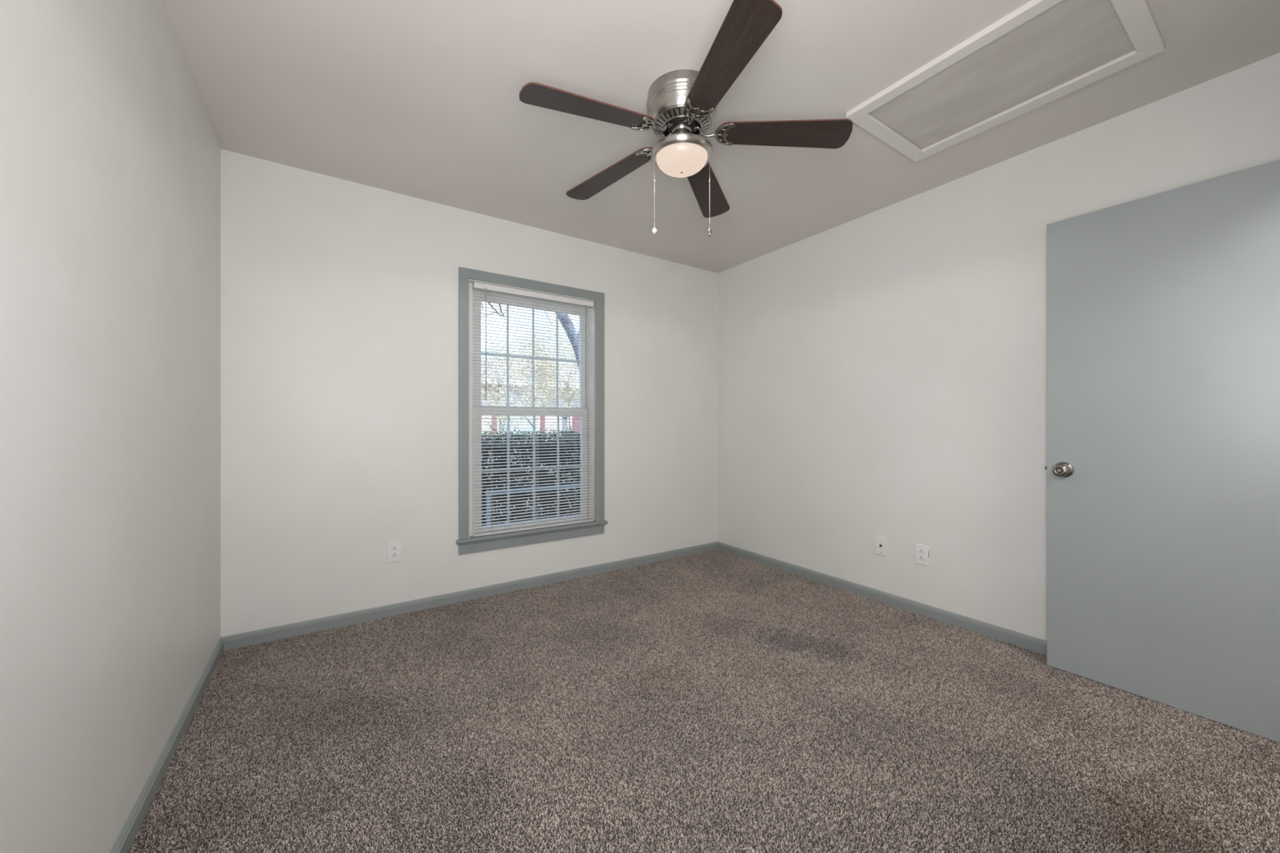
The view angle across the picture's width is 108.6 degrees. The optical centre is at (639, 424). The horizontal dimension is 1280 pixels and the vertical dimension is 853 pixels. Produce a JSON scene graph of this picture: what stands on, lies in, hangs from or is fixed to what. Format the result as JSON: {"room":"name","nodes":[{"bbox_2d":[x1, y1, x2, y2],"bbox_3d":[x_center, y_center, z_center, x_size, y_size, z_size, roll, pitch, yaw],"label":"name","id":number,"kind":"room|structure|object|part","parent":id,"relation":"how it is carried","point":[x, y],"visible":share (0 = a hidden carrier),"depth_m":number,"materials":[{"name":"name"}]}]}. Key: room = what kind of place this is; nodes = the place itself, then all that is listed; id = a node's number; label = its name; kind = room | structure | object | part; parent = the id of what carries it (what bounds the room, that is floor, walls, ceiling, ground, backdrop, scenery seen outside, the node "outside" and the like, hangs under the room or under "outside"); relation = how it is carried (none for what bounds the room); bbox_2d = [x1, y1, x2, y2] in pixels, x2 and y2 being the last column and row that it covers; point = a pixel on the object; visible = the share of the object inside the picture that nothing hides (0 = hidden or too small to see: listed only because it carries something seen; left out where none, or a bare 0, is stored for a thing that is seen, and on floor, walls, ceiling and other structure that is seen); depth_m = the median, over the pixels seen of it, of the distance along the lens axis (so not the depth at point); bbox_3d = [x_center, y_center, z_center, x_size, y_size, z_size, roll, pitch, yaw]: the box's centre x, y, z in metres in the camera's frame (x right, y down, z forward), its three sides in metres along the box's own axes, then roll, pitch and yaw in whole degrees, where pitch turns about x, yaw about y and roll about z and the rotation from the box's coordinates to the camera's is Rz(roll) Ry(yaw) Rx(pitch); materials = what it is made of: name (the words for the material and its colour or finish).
{"room":"empty bedroom","nodes":[
{"label":"empty bedroom","id":0,"kind":"room"},
{"bbox_2d":[0,0,220,852],"bbox_3d":[-0.855,-0.120,0.371,0.120,2.440,4.710,0,0,-34],"label":"wall","id":1,"kind":"structure","parent":0,"point":[110,148],"depth_m":1.05,"materials":[{"name":"paint"}]},
{"bbox_2d":[109,637,223,852],"bbox_3d":[-1.169,1.066,0.956,0.012,0.068,3.090,0,0,-34],"label":"baseboard","id":2,"kind":"structure","parent":1,"relation":"attached to","point":[126,837],"depth_m":1.43,"materials":[{"name":"grey paint"}]},
{"bbox_2d":[220,148,717,637],"bbox_3d":[-0.717,-0.120,3.211,3.279,2.440,0.150,0,0,-34],"label":"wall","id":3,"kind":"structure","parent":0,"point":[340,297],"depth_m":2.62,"materials":[{"name":"paint"}]},
{"bbox_2d":[387,541,400,562],"bbox_3d":[-1.413,0.732,2.648,0.070,0.114,0.007,0,0,-34],"label":"wall outlet","id":4,"kind":"object","parent":3,"relation":"attached to","point":[393,548],"visible":1,"depth_m":2.65,"materials":[{"name":"white plastic"}]},
{"bbox_2d":[391,552,397,558],"bbox_3d":[-1.412,0.751,2.647,0.034,0.027,0.003,0,0,-34],"label":"socket","id":5,"kind":"object","parent":4,"relation":"attached to","point":[393,555],"depth_m":2.65,"materials":[{"name":"white plastic"}]},
{"bbox_2d":[391,546,397,551],"bbox_3d":[-1.412,0.713,2.647,0.034,0.027,0.003,0,0,-34],"label":"socket","id":6,"kind":"object","parent":4,"relation":"attached to","point":[393,548],"depth_m":2.65,"materials":[{"name":"white plastic"}]},
{"bbox_2d":[221,542,717,651],"bbox_3d":[-0.672,1.066,3.144,3.279,0.068,0.012,0,0,-34],"label":"baseboard","id":7,"kind":"structure","parent":3,"relation":"attached to","point":[238,641],"depth_m":2.76,"materials":[{"name":"grey paint"}]},
{"bbox_2d":[456,266,608,555],"bbox_3d":[-0.731,-0.086,3.185,1.056,1.778,0.198,0,0,-34],"label":"window","id":8,"kind":"structure","parent":3,"relation":"in","point":[467,542],"depth_m":3.13,"materials":[{"name":"grey paint"}]},
{"bbox_3d":[-0.761,-0.483,3.235,0.833,0.803,0.028,0,0,-34],"label":"sash","id":9,"kind":"part","parent":8,"relation":"part of","materials":[{"name":"white plastic"}]},
{"bbox_3d":[-0.741,0.292,3.206,0.833,0.820,0.028,0,0,-34],"label":"sash","id":10,"kind":"part","parent":8,"relation":"part of","materials":[{"name":"white plastic"}]},
{"bbox_2d":[480,305,579,407],"bbox_3d":[-0.753,-0.471,3.244,0.726,0.692,0.006,0,0,-34],"label":"grille","id":11,"kind":"object","parent":8,"relation":"attached to","point":[532,306],"depth_m":3.24,"materials":[{"name":"white plastic"}]},
{"bbox_2d":[481,415,581,523],"bbox_3d":[-0.739,0.300,3.211,0.724,0.730,0.006,0,0,-34],"label":"grille","id":12,"kind":"object","parent":8,"relation":"attached to","point":[508,417],"depth_m":3.21,"materials":[{"name":"white plastic"}]},
{"bbox_2d":[472,281,593,536],"bbox_3d":[-0.698,-0.099,3.154,0.854,1.615,0.051,0,0,-34],"label":"window blind","id":13,"kind":"object","parent":8,"relation":"attached to","point":[479,286],"visible":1,"depth_m":3.12,"materials":[{"name":"white plastic"}]},
{"bbox_3d":[-0.963,-0.084,2.988,0.005,1.572,0.030,0,0,-34],"label":"ladder cord","id":14,"kind":"part","parent":13,"relation":"part of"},
{"bbox_3d":[-0.704,0.705,3.162,0.852,0.008,0.026,0,0,-34],"label":"rail","id":15,"kind":"part","parent":13,"relation":"part of","materials":[{"name":"white plastic"}]},
{"bbox_3d":[-0.705,-0.084,3.161,0.005,1.572,0.030,0,0,-34],"label":"ladder cord","id":16,"kind":"part","parent":13,"relation":"part of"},
{"bbox_3d":[-0.750,-0.471,3.239,0.726,0.692,0.003,0,0,-34],"label":"pane","id":17,"kind":"part","parent":8,"relation":"part of","materials":[{"name":"clear glass"}]},
{"bbox_2d":[130,551,1279,852],"bbox_3d":[0.555,1.160,1.319,3.519,0.120,4.710,0,0,-34],"label":"floor","id":18,"kind":"structure","parent":0,"point":[997,754],"depth_m":1.44,"materials":[{"name":"brown carpet"}]},
{"bbox_2d":[128,549,1279,852],"bbox_3d":[0.190,1.097,1.862,3.255,0.008,3.078,0,0,-34],"label":"carpet","id":19,"kind":"structure","parent":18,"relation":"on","point":[780,588],"depth_m":1.61,"materials":[{"name":"brown carpet"}]},
{"bbox_2d":[161,0,1279,272],"bbox_3d":[0.555,-1.400,1.319,3.519,0.120,4.710,0,0,-34],"label":"ceiling","id":20,"kind":"structure","parent":0,"point":[419,99],"depth_m":1.85,"materials":[{"name":"paint"}]},
{"bbox_2d":[519,0,853,236],"bbox_3d":[0.132,-1.053,1.851,1.220,0.574,1.262,0,0,-34],"label":"ceiling fan","id":21,"kind":"object","parent":20,"relation":"hanging from","point":[682,104],"visible":1,"depth_m":1.77,"materials":[{"name":"brown wood"}]},
{"bbox_3d":[-0.177,-1.153,1.681,0.518,0.006,0.143,-6,12,-29],"label":"fan blade","id":22,"kind":"part","parent":21,"relation":"part of","materials":[{"name":"brown wood"}]},
{"bbox_3d":[-0.134,-1.153,2.126,0.518,0.006,0.143,-7,5,40],"label":"fan blade","id":23,"kind":"part","parent":21,"relation":"part of","materials":[{"name":"brown wood"}]},
{"bbox_3d":[0.020,-1.167,1.791,0.078,0.006,0.112,-6,12,-29],"label":"mounting plate","id":24,"kind":"part","parent":21,"relation":"part of","materials":[{"name":"silver metal"}]},
{"bbox_3d":[0.040,-1.167,1.982,0.078,0.006,0.112,-7,5,40],"label":"mounting plate","id":25,"kind":"part","parent":21,"relation":"part of","materials":[{"name":"silver metal"}]},
{"bbox_3d":[0.058,-0.944,1.872,0.005,0.284,0.005,0,0,34],"label":"pull chain","id":26,"kind":"part","parent":21,"relation":"part of","materials":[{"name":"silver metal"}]},
{"bbox_3d":[0.170,-1.064,1.872,0.206,0.072,0.206,0,0,-34],"label":"lamp shade","id":27,"kind":"part","parent":21,"relation":"part of","materials":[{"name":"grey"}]},
{"bbox_3d":[0.212,-1.167,1.707,0.112,0.006,0.078,10,0,-15],"label":"mounting plate","id":28,"kind":"part","parent":21,"relation":"part of","materials":[{"name":"silver metal"}]},
{"bbox_3d":[0.321,-1.153,2.238,0.143,0.006,0.518,-10,-9,21],"label":"fan blade","id":29,"kind":"part","parent":21,"relation":"part of","materials":[{"name":"brown wood"}]},
{"bbox_3d":[0.284,-0.941,1.872,0.005,0.290,0.005,0,0,34],"label":"pull chain","id":30,"kind":"part","parent":21,"relation":"part of","materials":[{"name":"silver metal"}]},
{"bbox_3d":[0.339,-1.167,1.850,0.078,0.006,0.112,5,-9,7],"label":"mounting plate","id":31,"kind":"part","parent":21,"relation":"part of","materials":[{"name":"silver metal"}]},
{"bbox_3d":[0.271,-1.163,1.488,0.143,0.006,0.518,10,0,-15],"label":"fan blade","id":32,"kind":"part","parent":21,"relation":"part of","materials":[{"name":"brown wood"}]},
{"bbox_3d":[0.563,-1.153,1.823,0.518,0.006,0.143,5,-9,7],"label":"fan blade","id":33,"kind":"part","parent":21,"relation":"part of","materials":[{"name":"brown wood"}]},
{"bbox_2d":[845,0,1165,161],"bbox_3d":[1.367,-1.330,1.798,0.604,0.022,0.835,0,0,-34],"label":"attic hatch","id":34,"kind":"object","parent":20,"relation":"attached to","point":[1041,52],"visible":1,"depth_m":1.72,"materials":[{"name":"paint"}]},
{"bbox_2d":[717,52,1279,640],"bbox_3d":[1.966,-0.120,2.267,0.120,2.440,4.710,0,0,-34],"label":"wall","id":35,"kind":"structure","parent":0,"point":[882,372],"depth_m":2.61,"materials":[{"name":"paint"}]},
{"bbox_2d":[875,535,886,555],"bbox_3d":[1.491,0.750,2.853,0.013,0.114,0.070,0,0,-34],"label":"cable jack","id":36,"kind":"object","parent":35,"relation":"attached to","point":[880,541],"visible":1,"depth_m":2.85,"materials":[{"name":"white plastic"}]},
{"bbox_2d":[717,542,1046,655],"bbox_3d":[1.542,1.066,2.778,0.012,0.068,3.090,0,0,-34],"label":"baseboard","id":37,"kind":"structure","parent":35,"relation":"attached to","point":[1026,642],"depth_m":2.72,"materials":[{"name":"grey paint"}]},
{"bbox_2d":[915,543,928,565],"bbox_3d":[1.627,0.751,2.657,0.007,0.114,0.071,0,0,-34],"label":"wall outlet","id":38,"kind":"object","parent":35,"relation":"attached to","point":[922,553],"visible":1,"depth_m":2.65,"materials":[{"name":"white plastic"}]},
{"bbox_2d":[918,555,924,560],"bbox_3d":[1.625,0.770,2.656,0.003,0.027,0.034,0,0,-34],"label":"socket","id":39,"kind":"object","parent":38,"relation":"attached to","point":[920,557],"depth_m":2.65,"materials":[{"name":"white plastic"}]},
{"bbox_2d":[918,548,924,554],"bbox_3d":[1.625,0.732,2.656,0.003,0.027,0.034,0,0,-34],"label":"socket","id":40,"kind":"object","parent":38,"relation":"attached to","point":[921,551],"depth_m":2.66,"materials":[{"name":"white plastic"}]},
{"bbox_3d":[1.079,-0.120,0.539,3.279,2.440,0.110,0,0,-34],"label":"wall","id":41,"kind":"structure","parent":0,"visible":0},
{"bbox_2d":[1044,159,1279,742],"bbox_3d":[2.077,0.091,1.786,0.171,2.006,0.783,0,0,-34],"label":"door","id":42,"kind":"structure","parent":41,"relation":"in","point":[1162,468],"depth_m":1.78,"materials":[{"name":"grey paint"}]},
{"bbox_3d":[1.857,0.200,2.028,0.065,0.068,0.068,0,0,-34],"label":"knob","id":43,"kind":"part","parent":42,"relation":"part of","materials":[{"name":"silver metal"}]},
{"label":"outside","id":44,"kind":"structure","parent":0,"visible":0},
{"bbox_3d":[-6.792,1.600,24.443,44.000,0.300,41.850,0,0,-34],"label":"ground","id":45,"kind":"structure","parent":44,"visible":0},
{"bbox_2d":[480,301,506,317],"bbox_3d":[-3.429,-0.785,6.611,3.188,4.476,0.320,0,0,-34],"label":"tree","id":46,"kind":"object","parent":45,"relation":"on","point":[481,301],"visible":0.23,"depth_m":7.36,"materials":[{"name":"grey plant"}]},
{"bbox_2d":[480,329,542,442],"bbox_3d":[-2.485,-0.089,7.920,1.566,3.082,1.644,0,0,4],"label":"tree","id":47,"kind":"object","parent":45,"relation":"on","point":[498,399],"visible":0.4,"depth_m":7.75,"materials":[{"name":"green plant"}]},
{"bbox_2d":[480,358,580,444],"bbox_3d":[-6.820,-0.700,19.466,9.200,4.300,6.080,0,0,-34],"label":"house","id":48,"kind":"structure","parent":45,"relation":"on","point":[569,371],"depth_m":18.23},
{"bbox_2d":[491,404,497,435],"bbox_3d":[-5.494,-0.025,17.358,0.188,1.450,0.078,0,0,-34],"label":"shutter","id":49,"kind":"object","parent":48,"relation":"hanging from","point":[491,405],"depth_m":17.34,"materials":[{"name":"red"}]},
{"bbox_2d":[539,405,545,435],"bbox_3d":[-3.910,-0.025,18.423,0.211,1.450,0.078,0,0,-34],"label":"shutter","id":50,"kind":"object","parent":48,"relation":"hanging from","point":[542,417],"depth_m":18.39,"materials":[{"name":"red"}]},
{"bbox_2d":[572,406,580,439],"bbox_3d":[-2.663,-0.025,19.261,0.353,1.450,0.078,0,0,-34],"label":"shutter","id":51,"kind":"object","parent":48,"relation":"hanging from","point":[573,420],"depth_m":19.23,"materials":[{"name":"red"}]},
{"bbox_2d":[481,426,580,525],"bbox_3d":[-0.652,0.717,4.912,4.834,1.465,1.157,0,0,-34],"label":"hedge","id":52,"kind":"object","parent":45,"relation":"on","point":[553,432],"visible":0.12,"depth_m":4.29,"materials":[{"name":"green plant"}]},
{"bbox_2d":[491,325,573,439],"bbox_3d":[-2.476,-0.479,11.190,1.904,3.862,2.059,0,0,5],"label":"tree","id":53,"kind":"object","parent":45,"relation":"on","point":[540,337],"visible":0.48,"depth_m":10.95,"materials":[{"name":"green plant"}]},
{"bbox_2d":[486,483,580,525],"bbox_3d":[-0.035,0.988,4.435,2.840,0.925,0.030,0,0,-34],"label":"railing","id":54,"kind":"object","parent":45,"relation":"on","point":[576,486],"visible":0.2,"depth_m":3.76,"materials":[{"name":"grey paint"}]},
{"bbox_3d":[-1.201,1.002,3.651,0.028,0.895,0.029,0,0,-34],"label":"post","id":55,"kind":"part","parent":54,"relation":"part of","materials":[{"name":"grey paint"}]},
{"bbox_3d":[-0.035,0.540,4.435,2.840,0.030,0.030,0,0,-34],"label":"rail","id":56,"kind":"part","parent":54,"relation":"part of","materials":[{"name":"grey paint"}]},
{"bbox_2d":[499,315,576,364],"bbox_3d":[-5.862,-2.585,28.718,5.718,8.075,6.655,0,0,-34],"label":"tree","id":57,"kind":"object","parent":45,"relation":"on","point":[546,326],"visible":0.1,"depth_m":27.56,"materials":[{"name":"green plant"}]},
{"bbox_2d":[534,338,579,430],"bbox_3d":[-2.279,-0.691,14.335,2.076,4.284,1.889,0,0,-20],"label":"tree","id":58,"kind":"object","parent":45,"relation":"on","point":[568,387],"visible":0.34,"depth_m":14.31,"materials":[{"name":"green plant"}]},
{"bbox_2d":[544,311,579,373],"bbox_3d":[-0.987,-0.387,6.566,1.098,3.680,0.200,0,0,-34],"label":"leaning tree","id":59,"kind":"object","parent":45,"relation":"on","point":[559,316],"visible":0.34,"depth_m":6.52,"materials":[{"name":"grey plant"}]},
{"bbox_2d":[560,415,568,438],"bbox_3d":[-1.171,0.650,7.165,0.090,1.600,0.090,0,0,-34],"label":"post","id":60,"kind":"object","parent":45,"relation":"on","point":[563,420],"visible":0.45,"depth_m":7.14,"materials":[{"name":"grey paint"}]}
]}

